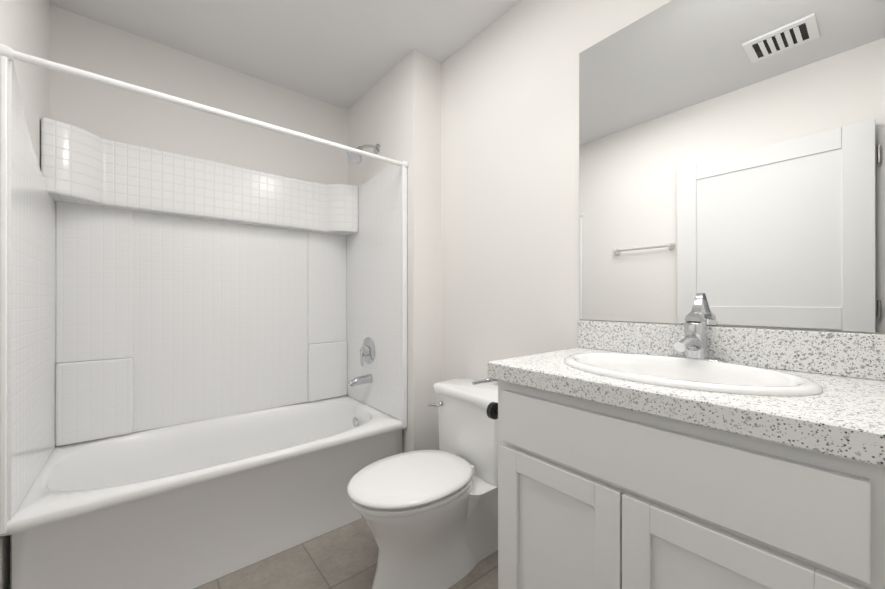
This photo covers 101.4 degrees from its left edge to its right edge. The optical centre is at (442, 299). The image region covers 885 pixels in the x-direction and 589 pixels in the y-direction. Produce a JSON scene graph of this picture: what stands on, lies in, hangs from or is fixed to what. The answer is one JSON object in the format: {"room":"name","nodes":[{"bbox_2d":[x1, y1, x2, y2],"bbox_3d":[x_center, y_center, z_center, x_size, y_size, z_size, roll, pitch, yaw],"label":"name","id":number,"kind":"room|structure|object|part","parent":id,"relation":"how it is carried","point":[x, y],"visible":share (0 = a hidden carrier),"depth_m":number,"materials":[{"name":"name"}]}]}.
{"room":"bathroom","nodes":[
{"label":"bathroom","id":0,"kind":"room"},
{"bbox_2d":[0,0,49,588],"bbox_3d":[-0.643,-0.126,0.174,0.100,2.470,3.980,0,0,-39],"label":"wall","id":1,"kind":"structure","parent":0,"point":[25,26],"depth_m":1.37,"materials":[{"name":"white paint"}]},
{"bbox_2d":[0,43,407,167],"bbox_3d":[-0.762,-0.745,1.547,1.454,0.042,0.042,0,0,-39],"label":"shower curtain rod","id":2,"kind":"object","parent":1,"relation":"attached to","point":[8,52],"visible":0.9,"depth_m":1.34,"materials":[{"name":"white metal"}]},
{"bbox_2d":[50,4,347,184],"bbox_3d":[-1.198,-0.124,2.230,1.655,2.470,0.100,0,0,-39],"label":"wall","id":3,"kind":"structure","parent":0,"point":[101,110],"depth_m":1.99,"materials":[{"name":"white paint"}]},
{"bbox_2d":[49,0,520,109],"bbox_3d":[0.035,-1.411,0.734,1.855,0.100,3.980,0,0,-39],"label":"ceiling","id":4,"kind":"structure","parent":0,"point":[346,54],"depth_m":1.83,"materials":[{"name":"white paint"}]},
{"bbox_2d":[194,518,497,588],"bbox_3d":[0.035,1.159,0.731,1.855,0.100,3.980,0,0,-39],"label":"floor","id":5,"kind":"structure","parent":0,"point":[344,557],"depth_m":1.50,"materials":[{"name":"tile"}]},
{"bbox_2d":[0,43,406,588],"bbox_3d":[-0.996,0.068,1.833,1.457,2.085,0.763,0,0,-39],"label":"shower","id":6,"kind":"object","parent":5,"relation":"on","point":[203,371],"visible":0.96,"depth_m":1.79,"materials":[{"name":"white plastic"}]},
{"bbox_3d":[-1.550,-0.048,1.376,0.020,1.434,0.725,0,0,-39],"label":"surround panel","id":7,"kind":"part","parent":6,"relation":"part of","materials":[{"name":"plastic"}]},
{"bbox_3d":[-1.233,-0.044,2.119,1.454,1.429,0.020,0,0,-39],"label":"surround panel","id":8,"kind":"part","parent":6,"relation":"part of","materials":[{"name":"plastic"}]},
{"bbox_2d":[0,395,406,588],"bbox_3d":[-0.999,0.891,1.833,1.454,0.440,0.757,0,0,-39],"label":"tub","id":9,"kind":"object","parent":6,"relation":"in","point":[192,503],"depth_m":1.53,"materials":[{"name":"white ceramic"}]},
{"bbox_2d":[348,374,372,386],"bbox_3d":[-0.513,0.499,2.236,0.152,0.066,0.060,0,0,-39],"label":"tub faucet","id":10,"kind":"object","parent":6,"relation":"in","point":[367,379],"depth_m":2.23,"materials":[{"name":"silver metal"}]},
{"bbox_3d":[-0.500,0.364,2.259,0.033,0.099,0.043,0,0,-39],"label":"shower valve lever","id":11,"kind":"part","parent":6,"relation":"part of","materials":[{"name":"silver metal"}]},
{"bbox_3d":[-0.486,0.321,2.284,0.050,0.170,0.170,0,0,-39],"label":"shower valve plate","id":12,"kind":"part","parent":6,"relation":"part of","materials":[{"name":"silver metal"}]},
{"bbox_3d":[-0.454,-0.930,2.222,0.126,0.055,0.018,0,0,-39],"label":"shower arm","id":13,"kind":"part","parent":6,"relation":"part of"},
{"bbox_3d":[-0.443,-0.044,2.287,0.020,1.429,0.725,0,0,-39],"label":"surround panel","id":14,"kind":"part","parent":6,"relation":"part of","materials":[{"name":"plastic"}]},
{"bbox_2d":[347,378,497,588],"bbox_3d":[-0.049,0.757,1.530,0.745,0.707,0.491,0,0,-39],"label":"toilet","id":15,"kind":"object","parent":5,"relation":"on","point":[430,518],"visible":1,"depth_m":1.42,"materials":[{"name":"white ceramic"}]},
{"bbox_3d":[-0.121,0.694,1.438,0.517,0.028,0.396,0,0,-39],"label":"seat lid","id":16,"kind":"part","parent":15,"relation":"part of","materials":[{"name":"white plastic"}]},
{"bbox_3d":[-0.120,0.723,1.439,0.510,0.030,0.390,0,0,-39],"label":"seat","id":17,"kind":"part","parent":15,"relation":"part of","materials":[{"name":"white plastic"}]},
{"bbox_3d":[-0.087,0.923,1.466,0.565,0.375,0.370,0,0,-39],"label":"bowl","id":18,"kind":"part","parent":15,"relation":"part of","materials":[{"name":"white ceramic"}]},
{"bbox_3d":[-0.034,0.501,1.740,0.035,0.033,0.078,0,0,-39],"label":"flush lever","id":19,"kind":"part","parent":15,"relation":"part of","materials":[{"name":"silver metal"}]},
{"bbox_3d":[0.167,0.426,1.675,0.228,0.044,0.440,0,0,-39],"label":"tank lid","id":20,"kind":"part","parent":15,"relation":"part of","materials":[{"name":"white ceramic"}]},
{"bbox_3d":[0.170,0.607,1.677,0.200,0.317,0.410,0,0,-39],"label":"tank","id":21,"kind":"part","parent":15,"relation":"part of","materials":[{"name":"white ceramic"}]},
{"bbox_2d":[472,293,884,588],"bbox_3d":[0.560,0.545,0.980,0.522,1.130,0.836,0,0,-39],"label":"bathroom vanity","id":22,"kind":"object","parent":5,"relation":"on","point":[694,451],"visible":0.98,"depth_m":0.76,"materials":[{"name":"white paint"}]},
{"bbox_3d":[0.173,0.350,1.131,0.052,0.052,0.052,0,0,-39],"label":"knob","id":23,"kind":"part","parent":22,"relation":"part of","materials":[{"name":"black plastic"}]},
{"bbox_3d":[0.292,0.702,0.935,0.008,0.441,0.228,0,0,-39],"label":"door panel","id":24,"kind":"part","parent":22,"relation":"part of","materials":[{"name":"white paint"}]},
{"bbox_3d":[0.287,0.453,0.932,0.020,0.057,0.228,0,0,-39],"label":"door rail","id":25,"kind":"part","parent":22,"relation":"part of","materials":[{"name":"white paint"}]},
{"bbox_3d":[0.401,0.337,0.795,0.020,0.146,0.697,0,0,-39],"label":"drawer","id":26,"kind":"part","parent":22,"relation":"part of","materials":[{"name":"white paint"}]},
{"bbox_2d":[488,348,884,466],"bbox_3d":[0.581,0.210,0.955,0.522,0.050,0.770,0,0,-39],"label":"countertop","id":27,"kind":"structure","parent":22,"relation":"on","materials":[{"name":"white stone"}]},
{"bbox_2d":[564,353,822,395],"bbox_3d":[0.586,0.244,0.939,0.394,0.146,0.554,0,0,-39],"label":"sink","id":28,"kind":"object","parent":27,"relation":"in","point":[690,372],"depth_m":0.93,"materials":[{"name":"white ceramic"}]},
{"bbox_2d":[668,293,727,362],"bbox_3d":[0.714,0.082,1.045,0.175,0.204,0.154,0,0,-39],"label":"faucet","id":29,"kind":"object","parent":27,"relation":"on","point":[693,341],"depth_m":1.06,"materials":[{"name":"silver metal"}]},
{"bbox_3d":[0.515,0.702,0.665,0.008,0.441,0.238,0,0,-39],"label":"door panel","id":30,"kind":"part","parent":22,"relation":"part of","materials":[{"name":"white paint"}]},
{"bbox_3d":[0.510,0.453,0.661,0.020,0.057,0.238,0,0,-39],"label":"door rail","id":31,"kind":"part","parent":22,"relation":"part of","materials":[{"name":"white paint"}]},
{"bbox_2d":[348,49,440,452],"bbox_3d":[-0.342,-0.124,2.339,0.195,2.470,0.820,0,0,-39],"label":"wall","id":32,"kind":"structure","parent":0,"point":[394,113],"depth_m":2.03,"materials":[{"name":"white paint"}]},
{"bbox_2d":[441,0,884,384],"bbox_3d":[0.712,-0.125,1.290,0.100,2.470,3.980,0,0,-39],"label":"wall","id":33,"kind":"structure","parent":0,"point":[510,183],"depth_m":1.67,"materials":[{"name":"white paint"}]},
{"bbox_2d":[577,320,884,380],"bbox_3d":[0.775,0.132,1.114,0.020,0.104,0.770,0,0,-39],"label":"backsplash","id":34,"kind":"structure","parent":33,"relation":"attached to","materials":[{"name":"white stone"}]},
{"bbox_2d":[579,0,884,332],"bbox_3d":[0.786,-0.445,1.115,0.005,1.041,0.785,0,0,-39],"label":"mirror","id":35,"kind":"object","parent":33,"relation":"attached to","point":[732,161],"visible":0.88,"depth_m":1.04,"materials":[{"name":"clear glass"}]}
]}

